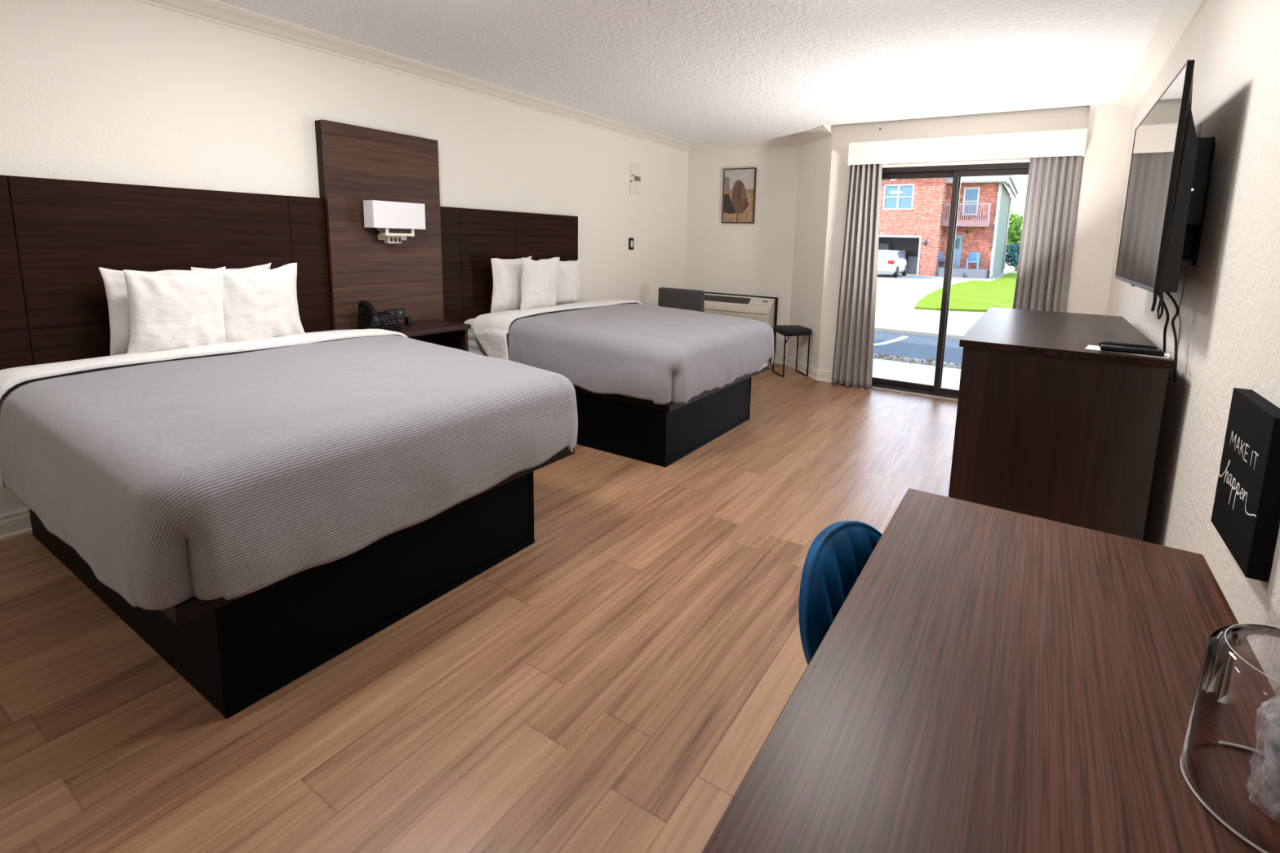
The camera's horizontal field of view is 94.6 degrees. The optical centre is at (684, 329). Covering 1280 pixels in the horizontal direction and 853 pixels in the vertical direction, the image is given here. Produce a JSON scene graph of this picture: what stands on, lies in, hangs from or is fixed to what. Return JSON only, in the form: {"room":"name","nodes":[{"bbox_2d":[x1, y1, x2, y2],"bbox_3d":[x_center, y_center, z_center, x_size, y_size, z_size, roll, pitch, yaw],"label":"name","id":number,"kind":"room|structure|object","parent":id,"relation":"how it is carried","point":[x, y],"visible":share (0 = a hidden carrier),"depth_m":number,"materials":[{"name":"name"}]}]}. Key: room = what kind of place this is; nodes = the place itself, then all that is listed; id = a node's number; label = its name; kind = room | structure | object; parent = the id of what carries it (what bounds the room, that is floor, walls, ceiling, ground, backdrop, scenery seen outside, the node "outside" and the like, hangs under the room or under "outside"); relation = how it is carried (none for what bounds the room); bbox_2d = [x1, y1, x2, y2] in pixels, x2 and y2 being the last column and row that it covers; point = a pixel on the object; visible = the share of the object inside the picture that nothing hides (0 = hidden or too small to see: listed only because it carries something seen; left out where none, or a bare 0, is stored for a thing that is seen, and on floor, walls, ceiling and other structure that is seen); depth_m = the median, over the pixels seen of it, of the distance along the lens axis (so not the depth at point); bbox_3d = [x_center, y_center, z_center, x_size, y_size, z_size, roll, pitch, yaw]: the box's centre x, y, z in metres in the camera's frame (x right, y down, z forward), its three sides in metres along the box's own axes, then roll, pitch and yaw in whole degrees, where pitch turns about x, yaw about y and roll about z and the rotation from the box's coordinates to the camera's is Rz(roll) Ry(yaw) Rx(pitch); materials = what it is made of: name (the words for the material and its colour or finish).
{"room":"hotel room","nodes":[
{"label":"hotel room","id":0,"kind":"room"},
{"bbox_2d":[0,0,688,514],"bbox_3d":[-2.216,-0.477,3.556,0.120,2.440,8.652,7,10,31],"label":"wall","id":1,"kind":"structure","parent":0,"point":[117,91],"depth_m":3.20,"materials":[{"name":"white paint"}]},
{"bbox_2d":[0,507,32,540],"bbox_3d":[-2.192,0.685,3.686,0.022,0.106,8.432,7,10,31],"label":"baseboard","id":2,"kind":"structure","parent":1,"relation":"attached to","point":[18,522],"depth_m":2.54,"materials":[{"name":"white paint"}]},
{"bbox_2d":[0,174,331,369],"bbox_3d":[-2.739,-0.134,2.577,0.043,1.028,2.272,7,10,31],"label":"headboard","id":3,"kind":"object","parent":1,"relation":"attached to","point":[56,234],"visible":0.59,"depth_m":2.68,"materials":[{"name":"brown wood"}]},
{"bbox_2d":[315,119,444,330],"bbox_3d":[-1.939,-0.325,3.851,0.086,1.869,0.757,7,10,31],"label":"wall panel","id":4,"kind":"object","parent":1,"relation":"attached to","point":[356,164],"visible":0.71,"depth_m":3.70,"materials":[{"name":"brown wood"}]},
{"bbox_2d":[363,200,425,243],"bbox_3d":[-1.843,-0.676,3.743,0.119,0.259,0.352,7,10,31],"label":"wall sconce","id":5,"kind":"object","parent":4,"relation":"attached to","point":[393,220],"visible":1,"depth_m":3.70,"materials":[{"name":"white fabric"}]},
{"bbox_2d":[390,237,401,242],"bbox_3d":[-1.841,-0.570,3.746,0.002,0.030,0.077,7,10,31],"label":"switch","id":6,"kind":"object","parent":5,"relation":"attached to","point":[392,239],"depth_m":3.75,"materials":[{"name":"white plastic"}]},
{"bbox_2d":[384,307,404,319],"bbox_3d":[-1.901,-0.100,3.861,0.015,0.070,0.138,7,10,31],"label":"power outlet","id":7,"kind":"object","parent":4,"relation":"attached to","point":[398,313],"visible":0.69,"depth_m":3.88,"materials":[{"name":"black plastic"}]},
{"bbox_2d":[396,310,403,316],"bbox_3d":[-1.881,-0.104,3.889,0.003,0.040,0.043,7,10,31],"label":"socket","id":8,"kind":"object","parent":7,"relation":"attached to","point":[399,313],"depth_m":3.89,"materials":[{"name":"black plastic"}]},
{"bbox_2d":[404,316,412,324],"bbox_3d":[-1.798,-0.055,3.830,0.038,0.052,0.034,7,10,31],"label":"plug","id":9,"kind":"object","parent":7,"relation":"in","point":[407,319],"visible":1,"depth_m":3.82,"materials":[{"name":"black plastic"}]},
{"bbox_2d":[135,0,832,152],"bbox_3d":[-1.331,-1.542,2.862,1.885,0.078,8.432,7,10,31],"label":"trim","id":10,"kind":"structure","parent":1,"relation":"attached to","point":[215,11],"depth_m":3.88,"materials":[{"name":"white paint"}]},
{"bbox_2d":[440,206,577,323],"bbox_3d":[-1.380,-0.434,4.806,0.043,1.029,1.466,7,10,31],"label":"headboard","id":11,"kind":"object","parent":1,"relation":"attached to","point":[470,237],"visible":0.59,"depth_m":4.50,"materials":[{"name":"brown wood"}]},
{"bbox_2d":[628,237,633,249],"bbox_3d":[-0.557,-0.891,6.137,0.014,0.122,0.084,7,10,31],"label":"light switch","id":12,"kind":"object","parent":1,"relation":"attached to","point":[630,239],"visible":1,"depth_m":6.13,"materials":[{"name":"black plastic"}]},
{"bbox_2d":[629,162,640,194],"bbox_3d":[-0.511,-1.552,6.067,0.030,0.310,0.160,7,10,31],"label":"holder","id":13,"kind":"object","parent":1,"relation":"attached to","point":[634,168],"visible":1,"depth_m":6.06,"materials":[{"name":"white paint"}]},
{"bbox_2d":[0,363,959,852],"bbox_3d":[-0.423,0.993,2.661,4.392,0.100,8.652,7,10,31],"label":"floor","id":14,"kind":"structure","parent":0,"point":[612,683],"depth_m":1.76,"materials":[{"name":"wood"}]},
{"bbox_2d":[0,351,574,719],"bbox_3d":[-1.694,0.549,2.597,1.855,0.730,1.498,7,10,31],"label":"bed","id":15,"kind":"object","parent":14,"relation":"on","point":[237,652],"visible":0.27,"depth_m":1.89,"materials":[{"name":"black laminate"}]},
{"bbox_2d":[98,266,202,355],"bbox_3d":[-2.475,-0.096,2.776,0.120,0.402,0.390,8,11,36],"label":"pillow","id":16,"kind":"object","parent":15,"relation":"on","point":[114,282],"visible":0.2,"depth_m":2.63,"materials":[{"name":"white fabric"}]},
{"bbox_2d":[0,328,407,487],"bbox_3d":[-2.149,0.255,2.834,0.406,0.396,1.653,7,10,31],"label":"sheet","id":17,"kind":"object","parent":15,"relation":"on","point":[9,377],"visible":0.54,"depth_m":2.51,"materials":[{"name":"white fabric"}]},
{"bbox_2d":[123,266,225,353],"bbox_3d":[-2.361,-0.083,2.741,0.152,0.412,0.385,7,10,30],"label":"pillow","id":18,"kind":"object","parent":17,"relation":"on","point":[178,310],"visible":0.96,"depth_m":2.68,"materials":[{"name":"white fabric"}]},
{"bbox_2d":[222,262,304,342],"bbox_3d":[-2.176,-0.130,3.036,0.155,0.422,0.421,6,10,26],"label":"pillow","id":19,"kind":"object","parent":17,"relation":"on","point":[258,304],"visible":0.88,"depth_m":2.98,"materials":[{"name":"white fabric"}]},
{"bbox_2d":[191,262,271,271],"bbox_3d":[-2.317,-0.136,3.044,0.121,0.410,0.358,8,11,37],"label":"pillow","id":20,"kind":"object","parent":15,"relation":"on","point":[264,267],"visible":0.04,"depth_m":3.05,"materials":[{"name":"white fabric"}]},
{"bbox_2d":[0,334,577,610],"bbox_3d":[-1.427,0.378,2.411,1.365,0.432,1.634,7,10,31],"label":"quilt","id":21,"kind":"object","parent":15,"relation":"on","point":[228,476],"visible":1,"depth_m":1.85,"materials":[{"name":"grey fabric"}]},
{"bbox_2d":[394,319,471,351],"bbox_3d":[-1.734,0.348,3.856,0.391,0.749,0.524,7,10,31],"label":"nightstand","id":22,"kind":"object","parent":14,"relation":"on","point":[441,332],"visible":0.09,"depth_m":3.93,"materials":[{"name":"laminate"}]},
{"bbox_2d":[351,300,402,331],"bbox_3d":[-1.892,-0.081,3.571,0.250,0.174,0.255,9,12,42],"label":"telephone","id":23,"kind":"object","parent":22,"relation":"on","point":[373,319],"visible":0.93,"depth_m":3.56,"materials":[{"name":"black plastic"}]},
{"bbox_2d":[463,306,770,467],"bbox_3d":[-0.487,0.286,4.556,1.878,0.730,1.520,7,10,31],"label":"bed","id":24,"kind":"object","parent":14,"relation":"on","point":[643,430],"visible":0.27,"depth_m":3.71,"materials":[{"name":"black laminate"}]},
{"bbox_2d":[490,256,531,312],"bbox_3d":[-1.353,-0.348,4.567,0.154,0.439,0.390,4,9,18],"label":"pillow","id":25,"kind":"object","parent":24,"relation":"on","point":[506,273],"visible":0.81,"depth_m":4.47,"materials":[{"name":"white fabric"}]},
{"bbox_2d":[471,299,641,359],"bbox_3d":[-0.948,-0.011,4.805,0.406,0.396,1.664,7,10,31],"label":"sheet","id":26,"kind":"object","parent":24,"relation":"on","point":[491,330],"visible":0.58,"depth_m":4.14,"materials":[{"name":"white fabric"}]},
{"bbox_2d":[520,257,559,310],"bbox_3d":[-1.156,-0.353,4.643,0.173,0.430,0.408,8,11,37],"label":"pillow","id":27,"kind":"object","parent":26,"relation":"on","point":[539,278],"visible":0.94,"depth_m":4.56,"materials":[{"name":"white fabric"}]},
{"bbox_2d":[555,259,582,305],"bbox_3d":[-1.043,-0.402,5.069,0.143,0.414,0.417,8,11,37],"label":"pillow","id":28,"kind":"object","parent":24,"relation":"on","point":[569,273],"visible":0.61,"depth_m":5.05,"materials":[{"name":"white fabric"}]},
{"bbox_2d":[506,302,773,404],"bbox_3d":[-0.227,0.101,4.381,1.364,0.408,1.635,7,10,31],"label":"quilt","id":29,"kind":"object","parent":24,"relation":"on","point":[662,355],"visible":0.97,"depth_m":3.80,"materials":[{"name":"grey fabric"}]},
{"bbox_2d":[657,287,704,311],"bbox_3d":[0.071,-0.029,6.356,0.550,0.846,0.535,7,10,31],"label":"desk chair","id":30,"kind":"object","parent":14,"relation":"on","point":[676,298],"visible":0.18,"depth_m":6.07,"materials":[{"name":"grey fabric"}]},
{"bbox_2d":[772,324,812,377],"bbox_3d":[1.094,0.220,6.067,0.310,0.495,0.310,-1,9,-14],"label":"stool","id":31,"kind":"object","parent":14,"relation":"on","point":[788,331],"visible":0.98,"depth_m":5.95,"materials":[{"name":"black metal"}]},
{"bbox_2d":[798,520,882,665],"bbox_3d":[0.479,0.821,1.174,0.494,0.738,0.450,10,12,43],"label":"shell chair","id":32,"kind":"object","parent":14,"relation":"on","point":[836,557],"visible":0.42,"depth_m":1.21,"materials":[{"name":"teal fabric"}]},
{"bbox_2d":[701,488,1279,852],"bbox_3d":[0.332,0.906,0.629,0.588,0.720,1.904,7,10,31],"label":"desk","id":33,"kind":"object","parent":14,"relation":"on","point":[989,679],"visible":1,"depth_m":0.80,"materials":[{"name":"brown wood"}]},
{"bbox_2d":[1180,623,1279,852],"bbox_3d":[0.681,0.436,0.654,0.177,0.220,0.177,7,10,31],"label":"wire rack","id":34,"kind":"object","parent":33,"relation":"on","point":[1206,717],"visible":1,"depth_m":0.73,"materials":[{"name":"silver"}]},
{"bbox_2d":[948,306,1175,541],"bbox_3d":[1.736,0.472,2.867,0.671,0.988,1.561,7,10,31],"label":"dresser","id":35,"kind":"object","parent":14,"relation":"on","point":[1048,426],"visible":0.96,"depth_m":2.19,"materials":[{"name":"brown laminate"}]},
{"bbox_2d":[1084,345,1169,358],"bbox_3d":[1.590,0.080,2.120,0.240,0.002,0.115,9,11,39],"label":"paper card","id":36,"kind":"object","parent":35,"relation":"on","point":[1089,347],"visible":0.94,"depth_m":2.09,"materials":[{"name":"white"}]},
{"bbox_2d":[1098,340,1157,350],"bbox_3d":[1.612,0.062,2.147,0.170,0.025,0.040,8,11,36],"label":"remote control","id":37,"kind":"object","parent":36,"relation":"on","point":[1101,342],"visible":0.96,"depth_m":2.13,"materials":[{"name":"black plastic"}]},
{"bbox_2d":[1100,344,1164,356],"bbox_3d":[1.578,0.074,2.081,0.180,0.019,0.044,8,10,34],"label":"remote control","id":38,"kind":"object","parent":36,"relation":"on","point":[1103,347],"visible":1,"depth_m":2.06,"materials":[{"name":"black plastic"}]},
{"bbox_2d":[217,0,1170,143],"bbox_3d":[-0.353,-1.517,2.281,4.392,0.100,8.652,7,10,31],"label":"ceiling","id":39,"kind":"structure","parent":0,"point":[688,71],"depth_m":3.42,"materials":[{"name":"white paint"}]},
{"bbox_2d":[684,146,799,355],"bbox_3d":[0.668,-0.882,6.772,1.467,2.440,0.120,7,10,31],"label":"wall","id":40,"kind":"structure","parent":0,"point":[756,259],"depth_m":6.66,"materials":[{"name":"white paint"}]},
{"bbox_2d":[721,167,756,223],"bbox_3d":[0.607,-1.505,6.640,0.401,0.607,0.024,7,10,31],"label":"picture","id":41,"kind":"object","parent":40,"relation":"attached to","point":[739,190],"visible":1,"depth_m":6.63,"materials":[{"name":"brown"}]},
{"bbox_2d":[703,291,777,360],"bbox_3d":[0.520,-0.044,6.781,1.062,0.712,0.209,7,10,31],"label":"air conditioner","id":42,"kind":"object","parent":40,"relation":"attached to","point":[764,308],"visible":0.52,"depth_m":6.61,"materials":[{"name":"beige plastic"}]},
{"bbox_2d":[704,294,751,304],"bbox_3d":[0.457,-0.348,6.775,0.630,0.012,0.093,7,47,31],"label":"vent grille","id":43,"kind":"object","parent":42,"relation":"attached to","point":[716,299],"depth_m":6.75,"materials":[{"name":"grey plastic"}]},
{"bbox_2d":[703,311,764,320],"bbox_3d":[0.463,-0.065,6.693,0.962,0.236,0.004,7,10,31],"label":"grille","id":44,"kind":"object","parent":42,"relation":"attached to","point":[759,317],"depth_m":6.57,"materials":[{"name":"beige plastic"}]},
{"bbox_2d":[773,353,839,383],"bbox_3d":[0.860,0.331,6.593,0.390,0.106,2.209,-6,12,-43],"label":"baseboard","id":45,"kind":"structure","parent":40,"relation":"attached to","point":[816,375],"depth_m":6.10,"materials":[{"name":"white paint"}]},
{"bbox_2d":[787,125,833,369],"bbox_3d":[1.340,-0.757,6.069,0.156,2.440,0.756,-1,9,-14],"label":"wall","id":46,"kind":"structure","parent":0,"point":[815,157],"depth_m":6.00,"materials":[{"name":"white paint"}]},
{"bbox_2d":[817,106,1089,371],"bbox_3d":[2.268,-0.606,5.237,2.042,2.440,0.160,7,10,31],"label":"wall","id":47,"kind":"structure","parent":46,"relation":"in","point":[1073,117],"depth_m":5.31,"materials":[{"name":"white paint"}]},
{"bbox_2d":[844,162,1029,400],"bbox_3d":[2.294,-0.405,5.241,1.581,2.045,0.172,7,10,31],"label":"door","id":48,"kind":"structure","parent":47,"relation":"attached to","point":[957,171],"depth_m":5.22,"materials":[{"name":"brown metal"}]},
{"bbox_2d":[847,128,1088,166],"bbox_3d":[2.281,-1.503,4.941,1.801,0.210,0.126,7,10,31],"label":"valance","id":49,"kind":"object","parent":47,"relation":"attached to","point":[1071,142],"visible":0.96,"depth_m":4.83,"materials":[{"name":"white paint"}]},
{"bbox_3d":[2.282,-1.507,4.943,1.780,0.017,0.018,7,10,31],"label":"curtain rod","id":50,"kind":"object","parent":49,"relation":"attached to","visible":0},
{"bbox_2d":[831,163,882,388],"bbox_3d":[1.615,-0.492,5.479,0.393,2.094,0.112,7,10,31],"label":"curtain","id":51,"kind":"object","parent":50,"relation":"hanging from","point":[853,357],"visible":0.99,"depth_m":5.47,"materials":[{"name":"grey fabric"}]},
{"bbox_2d":[1012,155,1083,312],"bbox_3d":[2.867,-0.345,4.739,0.390,2.094,0.100,7,10,31],"label":"curtain","id":52,"kind":"object","parent":50,"relation":"hanging from","point":[1053,184],"visible":0.59,"depth_m":4.67,"materials":[{"name":"grey fabric"}]},
{"bbox_2d":[1066,102,1133,315],"bbox_3d":[3.203,-0.492,4.656,0.272,2.440,0.200,7,10,31],"label":"wall column","id":53,"kind":"structure","parent":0,"point":[1109,125],"depth_m":4.50,"materials":[{"name":"white paint"}]},
{"bbox_2d":[1106,0,1279,702],"bbox_3d":[1.365,-0.031,1.264,0.120,2.440,8.362,7,10,31],"label":"wall","id":54,"kind":"structure","parent":0,"point":[1229,308],"depth_m":1.75,"materials":[{"name":"beige paint"}]},
{"bbox_2d":[1118,0,1206,112],"bbox_3d":[1.226,-1.192,1.015,0.098,0.078,7.862,7,10,31],"label":"trim","id":55,"kind":"structure","parent":54,"relation":"attached to","point":[1178,16],"depth_m":3.04,"materials":[{"name":"white paint"}]},
{"bbox_2d":[1170,265,1187,386],"bbox_3d":[1.839,-0.037,2.193,0.009,0.500,0.087,7,10,31],"label":"cable","id":56,"kind":"object","parent":54,"relation":"attached to","point":[1186,266],"visible":0.65,"depth_m":2.18,"materials":[{"name":"grey plastic"}]},
{"bbox_2d":[1181,142,1215,266],"bbox_3d":[1.887,-0.461,2.265,0.091,0.420,0.500,7,10,31],"label":"mount","id":57,"kind":"object","parent":54,"relation":"attached to","point":[1193,233],"visible":0.15,"depth_m":2.09,"materials":[{"name":"black metal"}]},
{"bbox_2d":[1115,59,1197,293],"bbox_3d":[1.824,-0.521,2.300,0.061,0.707,1.184,7,10,31],"label":"television","id":58,"kind":"object","parent":57,"relation":"attached to","point":[1164,149],"visible":1,"depth_m":1.95,"materials":[{"name":"black plastic"}]},
{"bbox_2d":[1151,293,1157,311],"bbox_3d":[1.601,-0.107,2.011,0.015,0.091,0.024,7,10,31],"label":"cable","id":59,"kind":"object","parent":58,"relation":"hanging from","point":[1154,300],"visible":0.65,"depth_m":2.01,"materials":[{"name":"black plastic"}]},
{"bbox_2d":[1156,292,1164,319],"bbox_3d":[1.660,-0.097,2.062,0.024,0.126,0.090,7,10,31],"label":"cable","id":60,"kind":"object","parent":58,"relation":"hanging from","point":[1161,304],"visible":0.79,"depth_m":2.04,"materials":[{"name":"black plastic"}]},
{"bbox_2d":[1157,293,1169,352],"bbox_3d":[1.784,-0.003,2.203,0.088,0.328,0.077,-2,9,-22],"label":"cable","id":61,"kind":"object","parent":58,"relation":"hanging from","point":[1165,305],"visible":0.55,"depth_m":2.18,"materials":[{"name":"black plastic"}]},
{"bbox_2d":[1164,292,1179,382],"bbox_3d":[1.696,0.012,2.069,0.042,0.334,0.116,2,9,4],"label":"cable","id":62,"kind":"object","parent":58,"relation":"hanging from","point":[1168,294],"visible":0.87,"depth_m":2.04,"materials":[{"name":"black plastic"}]},
{"bbox_2d":[1186,119,1215,225],"bbox_3d":[1.716,-0.527,1.982,0.076,0.346,0.063,7,10,31],"label":"cable box","id":63,"kind":"object","parent":58,"relation":"attached to","point":[1202,168],"visible":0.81,"depth_m":1.96,"materials":[{"name":"black plastic"}]},
{"bbox_2d":[1210,387,1279,582],"bbox_3d":[1.262,0.330,1.318,0.035,0.344,0.302,7,10,31],"label":"wall sign","id":64,"kind":"object","parent":54,"relation":"attached to","point":[1246,515],"visible":1,"depth_m":1.26,"materials":[{"name":"black wood"}]},
{"label":"outside","id":65,"kind":"structure","parent":0,"visible":0},
{"bbox_2d":[874,315,973,339],"bbox_3d":[3.005,-0.233,12.282,60.000,0.060,2.000,7,10,31],"label":"sidewalk","id":66,"kind":"structure","parent":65,"point":[925,327],"depth_m":11.10,"materials":[{"name":"concrete"}]},
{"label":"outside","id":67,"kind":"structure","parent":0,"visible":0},
{"bbox_2d":[875,266,1015,324],"bbox_3d":[20.833,-3.875,41.595,60.000,0.630,67.000,7,10,31],"label":"driveway","id":68,"kind":"structure","parent":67,"point":[899,296],"depth_m":19.00,"materials":[{"name":"concrete"}]},
{"bbox_2d":[877,249,906,277],"bbox_3d":[11.283,-3.735,33.112,1.840,1.460,4.500,6,10,29],"label":"car","id":69,"kind":"object","parent":68,"relation":"on","point":[889,261],"visible":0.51,"depth_m":31.56,"materials":[{"name":"white paint"}]},
{"bbox_2d":[887,260,894,264],"bbox_3d":[10.825,-3.523,30.926,0.330,0.190,0.140,6,10,29],"label":"tail light","id":70,"kind":"object","parent":69,"relation":"attached to","point":[889,262],"depth_m":30.87,"materials":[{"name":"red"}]},
{"bbox_2d":[878,175,1018,278],"bbox_3d":[15.007,-8.156,41.361,14.008,8.144,12.646,7,10,31],"label":"house","id":71,"kind":"structure","parent":68,"relation":"on","point":[914,213],"depth_m":35.34,"materials":[{"name":"red brick"}]},
{"bbox_2d":[878,243,917,273],"bbox_3d":[14.193,-4.713,39.106,2.804,1.906,1.103,7,10,31],"label":"garage","id":72,"kind":"structure","parent":71,"relation":"attached to","point":[912,260],"depth_m":38.70,"materials":[{"name":"grey"}]},
{"bbox_2d":[937,251,945,267],"bbox_3d":[15.666,-4.198,35.571,0.641,0.960,0.610,-5,11,-39],"label":"patio chair","id":73,"kind":"object","parent":71,"relation":"on","point":[940,258],"visible":0.51,"depth_m":35.60,"materials":[{"name":"blue plastic"}]},
{"bbox_2d":[954,238,959,248],"bbox_3d":[16.510,-5.200,35.724,0.260,0.600,0.020,7,10,31],"label":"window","id":74,"kind":"structure","parent":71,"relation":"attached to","point":[957,240],"depth_m":35.71,"materials":[{"name":"glass"}]},
{"bbox_2d":[966,252,980,269],"bbox_3d":[17.095,-4.058,34.907,0.641,0.960,0.610,7,10,31],"label":"patio chair","id":75,"kind":"object","parent":71,"relation":"on","point":[973,257],"visible":0.97,"depth_m":34.98,"materials":[{"name":"blue plastic"}]},
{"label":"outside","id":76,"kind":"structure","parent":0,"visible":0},
{"bbox_2d":[872,358,960,386],"bbox_3d":[2.902,0.656,6.376,18.000,0.060,2.230,7,10,31],"label":"patio","id":77,"kind":"structure","parent":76,"point":[917,371],"depth_m":7.12,"materials":[{"name":"concrete"}]},
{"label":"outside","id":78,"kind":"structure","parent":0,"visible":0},
{"bbox_2d":[873,330,963,364],"bbox_3d":[1.776,0.096,10.276,60.000,0.060,2.750,7,10,31],"label":"street","id":79,"kind":"structure","parent":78,"point":[922,347],"depth_m":9.19,"materials":[{"name":"asphalt"}]},
{"bbox_2d":[873,335,908,345],"bbox_3d":[3.116,0.179,9.764,0.830,0.001,1.690,7,10,31],"label":"road marking","id":80,"kind":"object","parent":79,"relation":"on","point":[903,336],"visible":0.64,"depth_m":9.74,"materials":[{"name":"white paint"}]},
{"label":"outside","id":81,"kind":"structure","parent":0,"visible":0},
{"bbox_2d":[873,353,961,368],"bbox_3d":[3.637,0.512,7.400,18.190,0.082,0.282,7,10,31],"label":"curb","id":82,"kind":"object","parent":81,"point":[959,366],"depth_m":7.68,"materials":[{"name":"concrete"}]},
{"bbox_2d":[873,353,961,368],"bbox_3d":[2.878,0.377,7.737,2.727,0.054,0.445,7,10,31],"label":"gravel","id":83,"kind":"structure","parent":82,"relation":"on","point":[886,355],"depth_m":7.65,"materials":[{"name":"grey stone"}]},
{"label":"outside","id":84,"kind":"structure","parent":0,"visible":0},
{"bbox_2d":[914,280,1015,311],"bbox_3d":[15.604,-0.866,19.106,13.500,0.215,18.250,7,10,31],"label":"lawn","id":85,"kind":"structure","parent":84,"point":[973,295],"depth_m":18.26,"materials":[{"name":"green plant"}]},
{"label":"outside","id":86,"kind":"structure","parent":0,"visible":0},
{"bbox_2d":[991,270,1017,282],"bbox_3d":[38.357,-3.155,40.148,28.400,0.413,41.500,7,10,31],"label":"lawn","id":87,"kind":"structure","parent":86,"point":[1011,277],"depth_m":34.27,"materials":[{"name":"green plant"}]},
{"bbox_2d":[1004,242,1020,268],"bbox_3d":[24.868,-5.192,43.552,2.409,2.458,2.077,7,10,31],"label":"shrub","id":88,"kind":"object","parent":87,"relation":"on","point":[1011,257],"visible":0.4,"depth_m":43.36,"materials":[{"name":"green plant"}]},
{"bbox_2d":[1005,209,1024,271],"bbox_3d":[28.347,-7.472,49.819,4.371,5.411,4.397,7,10,31],"label":"tree","id":89,"kind":"object","parent":87,"relation":"on","point":[1014,221],"visible":0.33,"depth_m":49.66,"materials":[{"name":"green plant"}]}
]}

